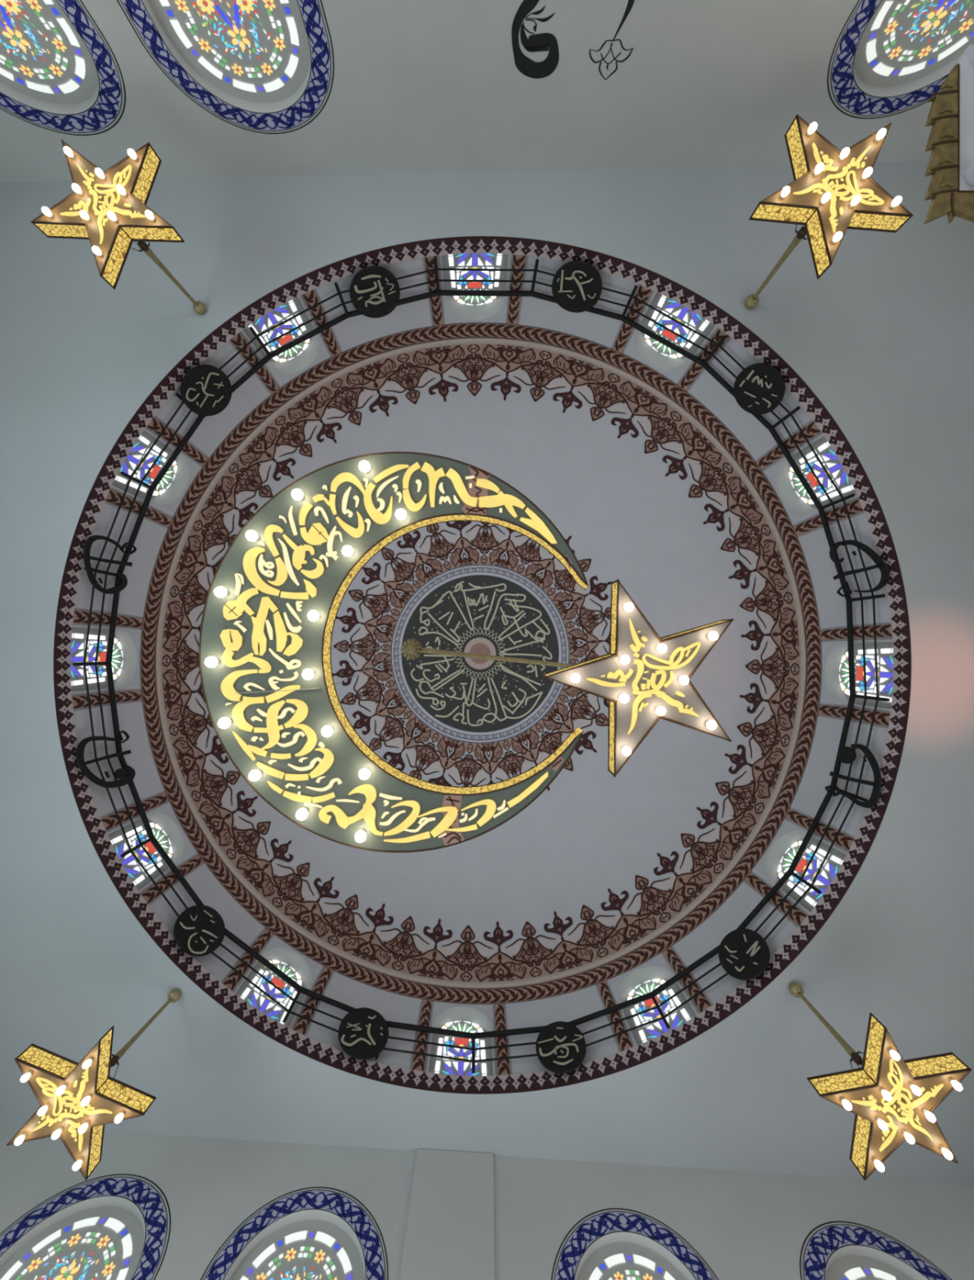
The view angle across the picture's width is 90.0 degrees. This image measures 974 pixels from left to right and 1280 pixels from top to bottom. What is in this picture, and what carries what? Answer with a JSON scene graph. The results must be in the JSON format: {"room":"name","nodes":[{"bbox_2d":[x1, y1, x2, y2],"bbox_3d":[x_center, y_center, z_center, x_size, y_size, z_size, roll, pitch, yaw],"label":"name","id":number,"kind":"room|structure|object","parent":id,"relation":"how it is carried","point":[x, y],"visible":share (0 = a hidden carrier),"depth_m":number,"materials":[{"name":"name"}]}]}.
{"room":"mosque","nodes":[
{"label":"mosque","id":0,"kind":"room"},
{"bbox_2d":[0,0,948,182],"bbox_3d":[-0.015,-8.660,3.700,18.275,10.600,0.004,-1,-90,0],"label":"wall","id":1,"kind":"structure","parent":0,"point":[419,86],"depth_m":7.80,"materials":[{"name":"white paint"}]},
{"bbox_2d":[0,0,125,135],"bbox_3d":[-6.774,-8.581,5.594,2.720,5.229,0.168,-1,-90,0],"label":"window","id":2,"kind":"structure","parent":1,"relation":"in","point":[54,59],"depth_m":7.36,"materials":[{"name":"stained glass"},{"name":"white plaster"},{"name":"blue paint"}]},
{"bbox_2d":[116,0,333,133],"bbox_3d":[-3.589,-8.655,5.617,2.720,5.275,0.168,-1,-90,0],"label":"window","id":3,"kind":"structure","parent":1,"relation":"in","point":[254,55],"depth_m":7.21,"materials":[{"name":"stained glass"},{"name":"white plaster"},{"name":"blue paint"}]},
{"bbox_2d":[826,0,973,119],"bbox_3d":[6.457,-8.891,5.607,2.720,5.255,0.168,-1,-90,0],"label":"window","id":4,"kind":"structure","parent":1,"relation":"in","point":[894,47],"depth_m":7.40,"materials":[{"name":"stained glass"},{"name":"plaster"},{"name":"blue paint"}]},
{"bbox_2d":[71,253,892,1075],"bbox_3d":[-0.127,0.530,10.664,16.044,2.568,16.078,0,-90,0],"label":"wall","id":5,"kind":"structure","parent":0,"point":[355,339],"depth_m":10.95,"materials":[{"name":"paint"}]},
{"bbox_2d":[70,626,137,692],"bbox_3d":[-8.273,0.398,10.414,0.426,2.069,1.352,0,-90,0],"label":"window","id":6,"kind":"structure","parent":5,"relation":"in","point":[124,657],"depth_m":10.66,"materials":[{"name":"multicoloured glass"}]},
{"bbox_2d":[107,813,184,890],"bbox_3d":[-7.262,4.452,10.414,0.445,2.069,1.306,-29,-90,0],"label":"window","id":7,"kind":"structure","parent":5,"relation":"in","point":[166,831],"depth_m":10.65,"materials":[{"name":"multicoloured glass"}]},
{"bbox_2d":[112,430,189,506],"bbox_3d":[-7.156,-3.621,10.414,0.376,2.069,1.337,30,-90,0],"label":"window","id":8,"kind":"structure","parent":5,"relation":"in","point":[171,486],"depth_m":10.67,"materials":[{"name":"multicoloured glass"}]},
{"bbox_2d":[235,947,311,1027],"bbox_3d":[-4.489,7.401,10.414,1.302,2.069,0.455,32,-90,0],"label":"window","id":9,"kind":"structure","parent":5,"relation":"in","point":[288,962],"depth_m":10.64,"materials":[{"name":"multicoloured glass"}]},
{"bbox_2d":[243,297,319,374],"bbox_3d":[-4.317,-6.493,10.414,1.349,2.069,0.384,-31,-90,0],"label":"window","id":10,"kind":"structure","parent":5,"relation":"in","point":[299,357],"depth_m":10.67,"materials":[{"name":"multicoloured glass"}]},
{"bbox_2d":[428,1006,493,1075],"bbox_3d":[-0.530,8.661,10.414,1.349,2.069,0.446,3,-90,0],"label":"window","id":11,"kind":"structure","parent":5,"relation":"in","point":[468,1020],"depth_m":10.64,"materials":[{"name":"multicoloured glass"}]},
{"bbox_2d":[441,253,508,319],"bbox_3d":[-0.243,-7.653,10.414,1.391,2.069,0.426,0,-90,0],"label":"window","id":12,"kind":"structure","parent":5,"relation":"in","point":[473,308],"depth_m":10.65,"materials":[{"name":"multicoloured glass"}]},
{"bbox_2d":[155,337,806,988],"bbox_3d":[-0.150,0.570,14.907,15.999,6.000,16.000,6,-90,0],"label":"dome","id":13,"kind":"object","parent":5,"relation":"on","point":[641,498],"visible":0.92,"depth_m":14.35,"materials":[{"name":"paint"}]},
{"bbox_2d":[331,638,582,684],"bbox_3d":[-0.188,0.254,11.563,3.091,12.689,0.544,0,-90,0],"label":"beam","id":14,"kind":"structure","parent":13,"relation":"hanging from","point":[411,649],"depth_m":6.97,"materials":[{"name":"gold metal"}]},
{"bbox_2d":[199,451,588,853],"bbox_3d":[-0.963,0.122,5.014,4.100,0.428,4.233,0,-90,0],"label":"lamp","id":15,"kind":"object","parent":14,"relation":"hanging from","point":[274,597],"visible":1,"depth_m":4.97,"materials":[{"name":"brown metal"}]},
{"bbox_2d":[542,578,733,777],"bbox_3d":[1.730,0.338,5.036,1.933,0.402,2.032,-35,-90,0],"label":"lamp","id":16,"kind":"object","parent":14,"relation":"hanging from","point":[644,677],"visible":1,"depth_m":4.97,"materials":[{"name":"brown metal"}]},
{"bbox_2d":[155,337,806,988],"bbox_3d":[-0.150,0.571,12.079,15.998,0.278,15.998,0,-90,0],"label":"trim","id":17,"kind":"structure","parent":5,"relation":"attached to","point":[159,642],"depth_m":11.99,"materials":[{"name":"beige paint"}]},
{"bbox_2d":[72,257,889,1073],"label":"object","id":18,"kind":"structure","parent":5,"relation":"in","point":[655,353],"depth_m":10.20,"materials":[{"name":"black metal"}]},
{"bbox_2d":[75,730,135,787],"bbox_3d":[-7.622,2.444,9.802,0.040,1.361,1.138,-15,-90,0],"label":"letter emblem","id":19,"kind":"object","parent":18,"relation":"attached to","point":[120,773],"visible":1,"depth_m":9.70,"materials":[{"name":"black metal"}]},
{"bbox_2d":[83,534,136,594],"bbox_3d":[-7.620,-1.487,9.772,0.040,1.257,1.123,15,-90,0],"label":"letter emblem","id":20,"kind":"object","parent":18,"relation":"attached to","point":[122,585],"visible":1,"depth_m":9.69,"materials":[{"name":"black metal"}]},
{"bbox_2d":[173,904,225,956],"bbox_3d":[-5.748,5.809,9.779,0.052,1.204,1.005,-43,-90,0],"label":"plaque","id":21,"kind":"object","parent":18,"relation":"attached to","point":[199,930],"visible":1,"depth_m":9.72,"materials":[{"name":"black metal"}]},
{"bbox_2d":[180,364,231,416],"bbox_3d":[-5.612,-4.986,9.785,0.052,1.314,1.008,45,-90,0],"label":"plaque","id":22,"kind":"object","parent":18,"relation":"attached to","point":[206,390],"visible":1,"depth_m":9.71,"materials":[{"name":"black metal"}]},
{"bbox_2d":[337,1007,388,1059],"bbox_3d":[-2.471,7.869,9.780,1.005,1.194,0.052,18,-90,0],"label":"plaque","id":23,"kind":"object","parent":18,"relation":"attached to","point":[363,1032],"visible":1,"depth_m":9.72,"materials":[{"name":"black metal"}]},
{"bbox_2d":[349,266,399,318],"bbox_3d":[-2.248,-6.973,9.814,1.008,1.352,0.052,-16,-90,0],"label":"plaque","id":24,"kind":"object","parent":18,"relation":"attached to","point":[372,289],"visible":1,"depth_m":9.73,"materials":[{"name":"black metal"}]},
{"bbox_2d":[535,1021,586,1073],"bbox_3d":[1.466,8.073,9.695,0.996,1.178,0.052,-12,-90,0],"label":"plaque","id":25,"kind":"object","parent":18,"relation":"attached to","point":[560,1046],"visible":1,"depth_m":9.63,"materials":[{"name":"black metal"}]},
{"bbox_2d":[551,260,602,312],"bbox_3d":[1.793,-7.034,9.751,1.003,1.344,0.052,14,-90,0],"label":"plaque","id":26,"kind":"object","parent":18,"relation":"attached to","point":[578,283],"visible":1,"depth_m":9.66,"materials":[{"name":"black metal"}]},
{"bbox_2d":[718,928,769,980],"bbox_3d":[5.093,6.228,9.693,0.999,1.202,0.052,-42,-90,0],"label":"plaque","id":27,"kind":"object","parent":18,"relation":"attached to","point":[744,953],"visible":1,"depth_m":9.62,"materials":[{"name":"black metal"}]},
{"bbox_2d":[733,363,785,414],"bbox_3d":[5.397,-4.973,9.701,0.052,1.320,0.998,-45,-90,0],"label":"plaque","id":28,"kind":"object","parent":18,"relation":"attached to","point":[761,387],"visible":1,"depth_m":9.61,"materials":[{"name":"black metal"}]},
{"bbox_2d":[824,743,881,808],"bbox_3d":[7.334,2.662,9.694,0.040,1.324,1.192,16,-90,0],"label":"letter emblem","id":29,"kind":"object","parent":18,"relation":"attached to","point":[846,754],"visible":1,"depth_m":9.57,"materials":[{"name":"black metal"}]},
{"bbox_2d":[829,539,889,600],"bbox_3d":[7.407,-1.427,9.735,0.040,1.404,1.245,-14,-90,0],"label":"letter emblem","id":30,"kind":"object","parent":18,"relation":"attached to","point":[880,563],"visible":1,"depth_m":9.53,"materials":[{"name":"black metal"}]},
{"bbox_2d":[53,235,911,1093],"bbox_3d":[-0.088,0.483,9.189,17.000,0.381,17.000,0,-90,0],"label":"crown molding","id":31,"kind":"structure","parent":5,"relation":"attached to","point":[861,845],"depth_m":9.17,"materials":[{"name":"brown paint"}]},
{"bbox_2d":[617,965,696,1045],"bbox_3d":[3.577,7.788,10.414,1.395,2.069,0.418,-27,-90,0],"label":"window","id":32,"kind":"structure","parent":5,"relation":"in","point":[642,981],"depth_m":10.65,"materials":[{"name":"multicoloured glass"}]},
{"bbox_2d":[764,830,846,911],"bbox_3d":[6.790,4.861,10.414,0.396,2.069,1.419,32,-90,0],"label":"window","id":33,"kind":"structure","parent":5,"relation":"in","point":[782,853],"depth_m":10.65,"materials":[{"name":"multicoloured glass"}]},
{"bbox_2d":[776,435,856,514],"bbox_3d":[7.025,-3.462,10.414,0.432,2.069,1.383,-29,-90,0],"label":"window","id":34,"kind":"structure","parent":5,"relation":"in","point":[792,491],"depth_m":10.65,"materials":[{"name":"multicoloured glass"}]},
{"bbox_2d":[824,641,893,708],"bbox_3d":[8.043,0.721,10.414,0.437,2.069,1.394,0,-90,0],"label":"window","id":35,"kind":"structure","parent":5,"relation":"in","point":[837,668],"depth_m":10.65,"materials":[{"name":"multicoloured glass"}]},
{"bbox_2d":[0,160,973,1185],"bbox_3d":[-0.015,0.607,9.000,18.270,0.001,18.967,0,-90,0],"label":"ceiling","id":36,"kind":"structure","parent":0,"point":[883,339],"depth_m":9.00,"materials":[{"name":"paint"}]},
{"bbox_2d":[6,988,181,1180],"bbox_3d":[-5.809,6.375,7.788,1.854,2.423,1.950,42,-90,0],"label":"lamp","id":37,"kind":"object","parent":36,"relation":"hanging from","point":[76,1100],"visible":1,"depth_m":6.71,"materials":[{"name":"brown metal"}]},
{"bbox_2d":[31,138,206,315],"bbox_3d":[-5.225,-6.114,7.788,1.970,2.424,1.874,38,-90,0],"label":"lamp","id":38,"kind":"object","parent":36,"relation":"hanging from","point":[108,208],"visible":1,"depth_m":6.71,"materials":[{"name":"brown metal"}]},
{"bbox_2d":[744,114,913,309],"bbox_3d":[4.936,-6.235,7.782,2.028,2.435,2.133,23,-90,0],"label":"lamp","id":39,"kind":"object","parent":36,"relation":"hanging from","point":[832,192],"visible":1,"depth_m":6.71,"materials":[{"name":"brown metal"}]},
{"bbox_2d":[788,982,971,1180],"bbox_3d":[5.667,6.329,7.782,2.133,2.435,2.028,-10,-90,0],"label":"lamp","id":40,"kind":"object","parent":36,"relation":"hanging from","point":[893,1100],"visible":1,"depth_m":6.71,"materials":[{"name":"brown metal"}]},
{"bbox_2d":[0,1124,973,1279],"bbox_3d":[-0.015,9.519,3.700,18.306,10.600,0.001,4,-90,0],"label":"wall","id":41,"kind":"structure","parent":0,"point":[745,1225],"depth_m":8.35,"materials":[{"name":"white paint"}]},
{"bbox_2d":[0,1173,170,1279],"bbox_3d":[-6.148,9.213,5.655,2.720,5.350,0.166,4,-90,0],"label":"window","id":42,"kind":"structure","parent":41,"relation":"in","point":[100,1237],"depth_m":7.55,"materials":[{"name":"stained glass"},{"name":"white plaster"},{"name":"blue paint"}]},
{"bbox_2d":[200,1186,388,1279],"bbox_3d":[-2.799,9.422,5.649,2.720,5.339,0.166,4,-90,0],"label":"window","id":43,"kind":"structure","parent":41,"relation":"in","point":[313,1243],"depth_m":7.62,"materials":[{"name":"stained glass"},{"name":"white plaster"},{"name":"blue paint"}]},
{"bbox_2d":[399,1148,494,1279],"bbox_3d":[-0.587,9.459,3.695,1.401,10.590,0.050,4,-90,0],"label":"pilaster","id":44,"kind":"object","parent":41,"relation":"attached to","point":[450,1231],"visible":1,"depth_m":7.94,"materials":[{"name":"white paint"}]},
{"bbox_2d":[551,1208,718,1279],"bbox_3d":[2.259,9.739,5.629,2.720,5.298,0.166,4,-90,0],"label":"window","id":45,"kind":"structure","parent":41,"relation":"in","point":[622,1255],"depth_m":7.75,"materials":[{"name":"multicoloured glass"}]},
{"bbox_2d":[799,1221,951,1279],"bbox_3d":[6.059,9.976,5.636,2.720,5.313,0.166,4,-90,0],"label":"window","id":46,"kind":"structure","parent":41,"relation":"in","point":[860,1262],"depth_m":7.86,"materials":[{"name":"multicoloured glass"}]},
{"label":"floor","id":47,"kind":"structure","parent":0,"visible":0},
{"bbox_2d":[923,44,973,224],"bbox_3d":[5.543,-5.227,1.760,2.039,6.720,1.844,0,-90,0],"label":"canopy","id":48,"kind":"object","parent":47,"relation":"on","point":[950,165],"visible":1,"depth_m":5.00,"materials":[{"name":"gold stone"}]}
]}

